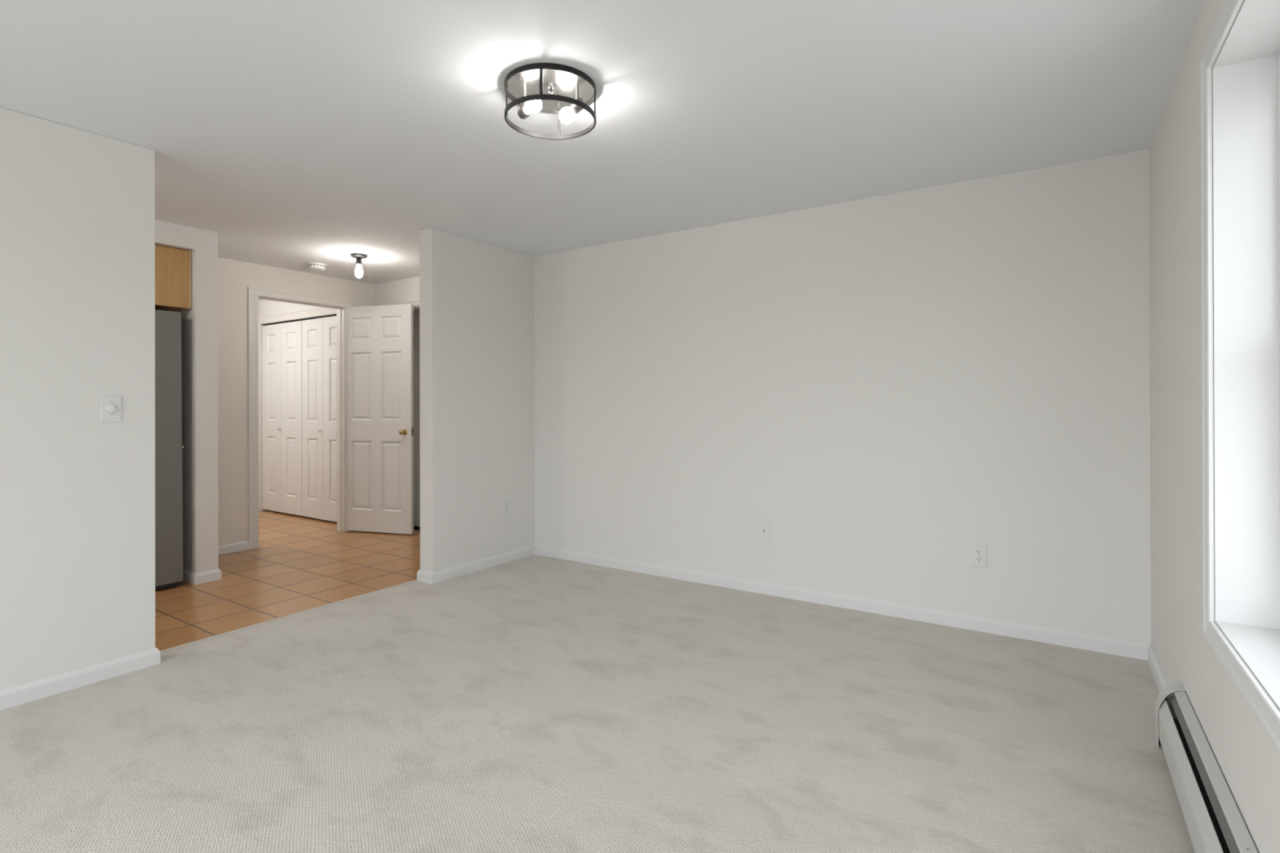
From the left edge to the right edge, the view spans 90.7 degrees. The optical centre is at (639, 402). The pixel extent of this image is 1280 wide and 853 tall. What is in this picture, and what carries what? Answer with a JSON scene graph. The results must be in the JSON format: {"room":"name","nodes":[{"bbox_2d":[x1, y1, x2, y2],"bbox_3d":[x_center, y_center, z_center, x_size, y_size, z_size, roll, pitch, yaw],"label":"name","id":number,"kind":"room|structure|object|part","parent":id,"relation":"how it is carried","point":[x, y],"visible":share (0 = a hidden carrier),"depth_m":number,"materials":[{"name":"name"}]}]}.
{"room":"empty living room","nodes":[
{"label":"empty living room","id":0,"kind":"room"},
{"bbox_2d":[0,106,155,690],"bbox_3d":[-3.177,0.020,1.782,0.132,2.440,2.998,0,0,33],"label":"wall","id":1,"kind":"structure","parent":0,"point":[77,206],"depth_m":2.75,"materials":[{"name":"paint"}]},
{"bbox_2d":[0,647,160,710],"bbox_3d":[-3.170,1.202,1.785,0.160,0.076,3.012,0,0,33],"label":"baseboard","id":2,"kind":"structure","parent":1,"relation":"attached to","point":[19,695],"depth_m":2.75,"materials":[{"name":"paint"}]},
{"bbox_2d":[100,395,121,422],"bbox_3d":[-2.382,0.029,2.851,0.025,0.120,0.075,0,0,33],"label":"dimmer switch","id":3,"kind":"object","parent":1,"relation":"attached to","point":[110,406],"visible":1,"depth_m":2.85,"materials":[{"name":"plastic"}]},
{"bbox_2d":[155,219,195,250],"bbox_3d":[-3.666,-1.123,3.431,0.054,0.145,2.181,0,0,33],"label":"soffit","id":4,"kind":"structure","parent":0,"point":[169,234],"depth_m":4.23,"materials":[{"name":"paint"}]},
{"bbox_2d":[155,228,217,573],"bbox_3d":[-3.395,0.027,4.640,0.934,2.440,0.139,0,0,33],"label":"wall","id":5,"kind":"structure","parent":0,"point":[199,323],"depth_m":4.39,"materials":[{"name":"paint"}]},
{"bbox_2d":[155,244,191,311],"bbox_3d":[-3.596,-0.847,4.267,0.752,0.400,0.700,0,0,33],"label":"upper cabinet","id":6,"kind":"object","parent":5,"relation":"attached to","point":[173,266],"visible":0.16,"depth_m":4.28,"materials":[{"name":"brown wood"}]},
{"bbox_2d":[155,509,420,650],"bbox_3d":[-4.191,1.310,4.987,5.015,0.119,4.450,0,0,33],"label":"floor","id":7,"kind":"structure","parent":0,"point":[300,563],"depth_m":4.48,"materials":[{"name":"tile"}]},
{"bbox_2d":[155,309,183,590],"bbox_3d":[-3.587,0.321,4.162,0.705,1.859,0.741,0,0,33],"label":"refrigerator","id":8,"kind":"object","parent":7,"relation":"on","point":[168,370],"visible":0.26,"depth_m":4.20,"materials":[{"name":"grey metal"}]},
{"bbox_3d":[-3.565,1.224,4.190,0.675,0.024,0.643,0,0,33],"label":"kick panel","id":9,"kind":"part","parent":8,"relation":"part of","materials":[{"name":"black plastic"}]},
{"bbox_2d":[160,579,417,653],"bbox_3d":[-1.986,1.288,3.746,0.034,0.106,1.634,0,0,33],"label":"trim","id":10,"kind":"structure","parent":7,"relation":"on","point":[415,580],"depth_m":3.61,"materials":[{"name":"metal"}]},
{"bbox_2d":[258,299,317,510],"bbox_3d":[-3.971,0.033,7.122,2.750,2.440,0.120,0,0,33],"label":"wall","id":11,"kind":"structure","parent":0,"point":[266,307],"depth_m":7.26,"materials":[{"name":"paint"}]},
{"bbox_2d":[258,306,336,511],"bbox_3d":[-3.695,0.124,6.858,1.890,2.255,0.018,0,0,33],"label":"trim","id":12,"kind":"structure","parent":11,"relation":"attached to","point":[317,311],"depth_m":7.09,"materials":[{"name":"paint"}]},
{"bbox_2d":[262,314,336,325],"bbox_3d":[-3.674,-0.905,6.897,1.700,0.015,0.030,0,0,33],"label":"closet track","id":13,"kind":"object","parent":11,"relation":"attached to","point":[331,315],"visible":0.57,"depth_m":6.91,"materials":[{"name":"metal"}]},
{"bbox_2d":[262,320,302,515],"bbox_3d":[-4.037,0.172,7.101,0.841,2.122,0.071,0,0,33],"label":"door","id":14,"kind":"structure","parent":13,"relation":"hanging from","point":[282,343],"depth_m":7.08,"materials":[{"name":"paint"}]},
{"bbox_2d":[302,315,337,521],"bbox_3d":[-3.328,0.170,6.636,0.841,2.122,0.071,0,0,33],"label":"door","id":15,"kind":"structure","parent":13,"relation":"hanging from","point":[319,442],"depth_m":6.68,"materials":[{"name":"paint"}]},
{"bbox_2d":[217,257,373,545],"bbox_3d":[-3.213,0.028,5.660,0.120,2.440,1.766,0,0,33],"label":"wall","id":16,"kind":"structure","parent":0,"point":[234,277],"depth_m":5.30,"materials":[{"name":"paint"}]},
{"bbox_2d":[182,540,248,585],"bbox_3d":[-3.181,1.209,4.837,0.828,0.076,0.732,0,0,33],"label":"baseboard","id":17,"kind":"structure","parent":16,"relation":"attached to","point":[189,577],"depth_m":4.41,"materials":[{"name":"paint"}]},
{"bbox_2d":[248,286,352,549],"bbox_3d":[-3.114,0.132,5.796,0.138,2.232,0.953,0,0,33],"label":"trim","id":18,"kind":"structure","parent":16,"relation":"attached to","point":[255,294],"depth_m":5.57,"materials":[{"name":"paint"}]},
{"bbox_2d":[346,303,413,534],"bbox_3d":[-2.511,0.157,6.037,0.798,2.158,0.162,0,0,15],"label":"door","id":19,"kind":"structure","parent":18,"relation":"attached to","point":[380,356],"depth_m":6.01,"materials":[{"name":"paint"}]},
{"bbox_3d":[-2.206,0.275,5.953,0.062,0.062,0.162,0,0,15],"label":"knob","id":20,"kind":"part","parent":19,"relation":"part of","materials":[{"name":"gold metal"}]},
{"bbox_2d":[413,310,420,529],"bbox_3d":[-1.844,0.086,6.309,1.200,2.560,0.580,0,0,33],"label":"door frame","id":21,"kind":"structure","parent":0,"point":[416,313],"depth_m":6.52,"materials":[{"name":"paint"}]},
{"bbox_2d":[419,227,533,572],"bbox_3d":[-1.204,0.022,4.793,0.132,2.440,1.014,0,0,33],"label":"wall","id":22,"kind":"structure","parent":0,"point":[477,344],"depth_m":4.63,"materials":[{"name":"paint"}]},
{"bbox_2d":[417,544,533,584],"bbox_3d":[-1.205,1.204,4.785,0.160,0.076,1.028,0,0,33],"label":"baseboard","id":23,"kind":"structure","parent":22,"relation":"attached to","point":[428,577],"depth_m":4.62,"materials":[{"name":"paint"}]},
{"bbox_2d":[502,500,510,517],"bbox_3d":[-1.038,0.827,4.912,0.009,0.120,0.075,0,0,33],"label":"outlet","id":24,"kind":"object","parent":22,"relation":"attached to","point":[506,504],"visible":1,"depth_m":4.91,"materials":[{"name":"plastic"}]},
{"bbox_2d":[0,554,1195,852],"bbox_3d":[-0.724,1.294,1.715,4.300,0.120,5.876,0,0,33],"label":"floor","id":25,"kind":"structure","parent":0,"point":[532,704],"depth_m":2.34,"materials":[{"name":"carpet"}]},
{"bbox_2d":[0,0,1204,300],"bbox_3d":[-2.688,-1.258,3.376,9.310,0.120,6.500,0,0,33],"label":"ceiling","id":26,"kind":"structure","parent":0,"point":[296,133],"depth_m":2.52,"materials":[{"name":"white paint"}]},
{"bbox_2d":[306,262,326,271],"bbox_3d":[-2.793,-1.169,5.460,0.158,0.047,0.158,0,0,33],"label":"smoke detector","id":27,"kind":"object","parent":26,"relation":"attached to","point":[312,266],"visible":1,"depth_m":5.41,"materials":[{"name":"plastic"}]},
{"bbox_2d":[350,253,368,277],"bbox_3d":[-2.276,-1.103,5.117,0.132,0.185,0.132,0,0,33],"label":"hall ceiling light","id":28,"kind":"object","parent":26,"relation":"attached to","point":[358,256],"visible":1,"depth_m":5.10,"materials":[{"name":"glass"}]},
{"bbox_2d":[355,257,362,265],"bbox_3d":[-2.276,-1.146,5.117,0.048,0.058,0.048,0,0,33],"label":"socket","id":29,"kind":"object","parent":28,"relation":"attached to","point":[358,260],"depth_m":5.10,"materials":[{"name":"metal"}]},
{"bbox_3d":[-2.276,-1.073,5.117,0.060,0.096,0.060,0,0,33],"label":"light bulb","id":30,"kind":"part","parent":28,"relation":"part of","materials":[{"name":"white glass"}]},
{"bbox_2d":[504,62,595,139],"bbox_3d":[-0.341,-1.141,2.413,0.346,0.129,0.346,0,0,33],"label":"ceiling light","id":31,"kind":"object","parent":26,"relation":"attached to","point":[565,91],"visible":1,"depth_m":2.37,"materials":[{"name":"metal"}]},
{"bbox_3d":[-0.511,-1.137,2.422,0.005,0.099,0.011,0,0,3],"label":"post","id":32,"kind":"part","parent":31,"relation":"part of","materials":[{"name":"metal"}]},
{"bbox_2d":[517,104,531,119],"bbox_3d":[-0.445,-1.121,2.438,0.043,0.045,0.054,0,0,-34],"label":"socket","id":33,"kind":"object","parent":31,"relation":"attached to","point":[522,113],"depth_m":2.42,"materials":[{"name":"metal"}]},
{"bbox_3d":[-0.409,-1.116,2.380,0.059,0.060,0.096,0,0,-42],"label":"light bulb","id":34,"kind":"part","parent":31,"relation":"part of","materials":[{"name":"white glass"}]},
{"bbox_3d":[-0.350,-1.138,2.243,0.011,0.099,0.005,0,0,3],"label":"post","id":35,"kind":"part","parent":31,"relation":"part of","materials":[{"name":"metal"}]},
{"bbox_3d":[-0.332,-1.137,2.582,0.011,0.099,0.005,0,0,3],"label":"post","id":36,"kind":"part","parent":31,"relation":"part of","materials":[{"name":"metal"}]},
{"bbox_3d":[-0.277,-1.117,2.442,0.059,0.060,0.096,0,0,-26],"label":"light bulb","id":37,"kind":"part","parent":31,"relation":"part of","materials":[{"name":"white glass"}]},
{"bbox_2d":[569,97,584,113],"bbox_3d":[-0.237,-1.122,2.388,0.043,0.045,0.054,0,0,-34],"label":"socket","id":38,"kind":"object","parent":31,"relation":"attached to","point":[574,108],"depth_m":2.38,"materials":[{"name":"metal"}]},
{"bbox_3d":[-0.171,-1.138,2.403,0.005,0.099,0.011,0,0,3],"label":"post","id":39,"kind":"part","parent":31,"relation":"part of","materials":[{"name":"metal"}]},
{"bbox_2d":[373,149,1151,644],"bbox_3d":[-0.016,0.019,4.692,6.290,2.440,0.120,0,0,33],"label":"wall","id":40,"kind":"structure","parent":0,"point":[897,384],"depth_m":3.69,"materials":[{"name":"paint"}]},
{"bbox_2d":[390,299,419,311],"bbox_3d":[-2.036,0.138,6.005,0.902,2.216,0.138,0,0,33],"label":"trim","id":41,"kind":"structure","parent":40,"relation":"attached to","point":[415,304],"depth_m":6.03,"materials":[{"name":"paint"}]},
{"bbox_2d":[759,520,770,540],"bbox_3d":[0.803,0.827,4.074,0.075,0.120,0.016,0,0,33],"label":"cable plate","id":42,"kind":"object","parent":40,"relation":"attached to","point":[764,526],"visible":1,"depth_m":4.07,"materials":[{"name":"plastic"}]},
{"bbox_2d":[533,544,1150,660],"bbox_3d":[0.780,1.198,4.090,3.951,0.076,0.014,0,0,33],"label":"baseboard","id":43,"kind":"structure","parent":40,"relation":"attached to","point":[1135,650],"depth_m":3.68,"materials":[{"name":"paint"}]},
{"bbox_2d":[970,543,986,568],"bbox_3d":[1.827,0.829,3.407,0.075,0.120,0.009,0,0,33],"label":"outlet","id":44,"kind":"object","parent":40,"relation":"attached to","point":[978,553],"visible":1,"depth_m":3.40,"materials":[{"name":"plastic"}]},
{"bbox_2d":[974,549,982,555],"bbox_3d":[1.825,0.808,3.405,0.034,0.028,0.003,0,0,33],"label":"receptacle","id":45,"kind":"object","parent":44,"relation":"attached to","point":[977,552],"depth_m":3.40,"materials":[{"name":"plastic"}]},
{"bbox_2d":[974,557,982,562],"bbox_3d":[1.825,0.849,3.405,0.034,0.028,0.003,0,0,33],"label":"receptacle","id":46,"kind":"object","parent":44,"relation":"attached to","point":[976,559],"depth_m":3.40,"materials":[{"name":"plastic"}]},
{"bbox_2d":[1148,0,1279,852],"bbox_3d":[0.930,0.008,0.560,0.177,2.440,5.756,0,0,33],"label":"wall","id":47,"kind":"structure","parent":0,"point":[1248,761],"depth_m":2.19,"materials":[{"name":"paint"}]},
{"bbox_2d":[1147,644,1167,693],"bbox_3d":[2.185,1.191,2.642,0.014,0.076,0.896,0,0,33],"label":"baseboard","id":48,"kind":"structure","parent":47,"relation":"attached to","point":[1160,681],"depth_m":2.78,"materials":[{"name":"paint"}]},
{"bbox_2d":[1155,683,1257,852],"bbox_3d":[0.662,1.117,0.376,0.078,0.222,4.555,0,0,33],"label":"baseboard heater","id":49,"kind":"object","parent":47,"relation":"attached to","point":[1215,823],"visible":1,"depth_m":1.78,"materials":[{"name":"metal"}]},
{"bbox_3d":[0.628,1.125,0.368,0.023,0.138,4.505,0,0,33],"label":"panel","id":50,"kind":"part","parent":49,"relation":"part of","materials":[{"name":"metal"}]},
{"bbox_2d":[1200,0,1279,753],"bbox_3d":[1.381,-0.167,1.256,0.202,1.702,1.335,0,0,33],"label":"window","id":51,"kind":"structure","parent":47,"relation":"in","point":[1240,59],"depth_m":1.77,"materials":[{"name":"paint"}]},
{"bbox_3d":[1.444,-0.167,1.215,0.050,1.618,1.251,0,0,33],"label":"frame","id":52,"kind":"part","parent":51,"relation":"part of","materials":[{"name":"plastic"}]}
]}

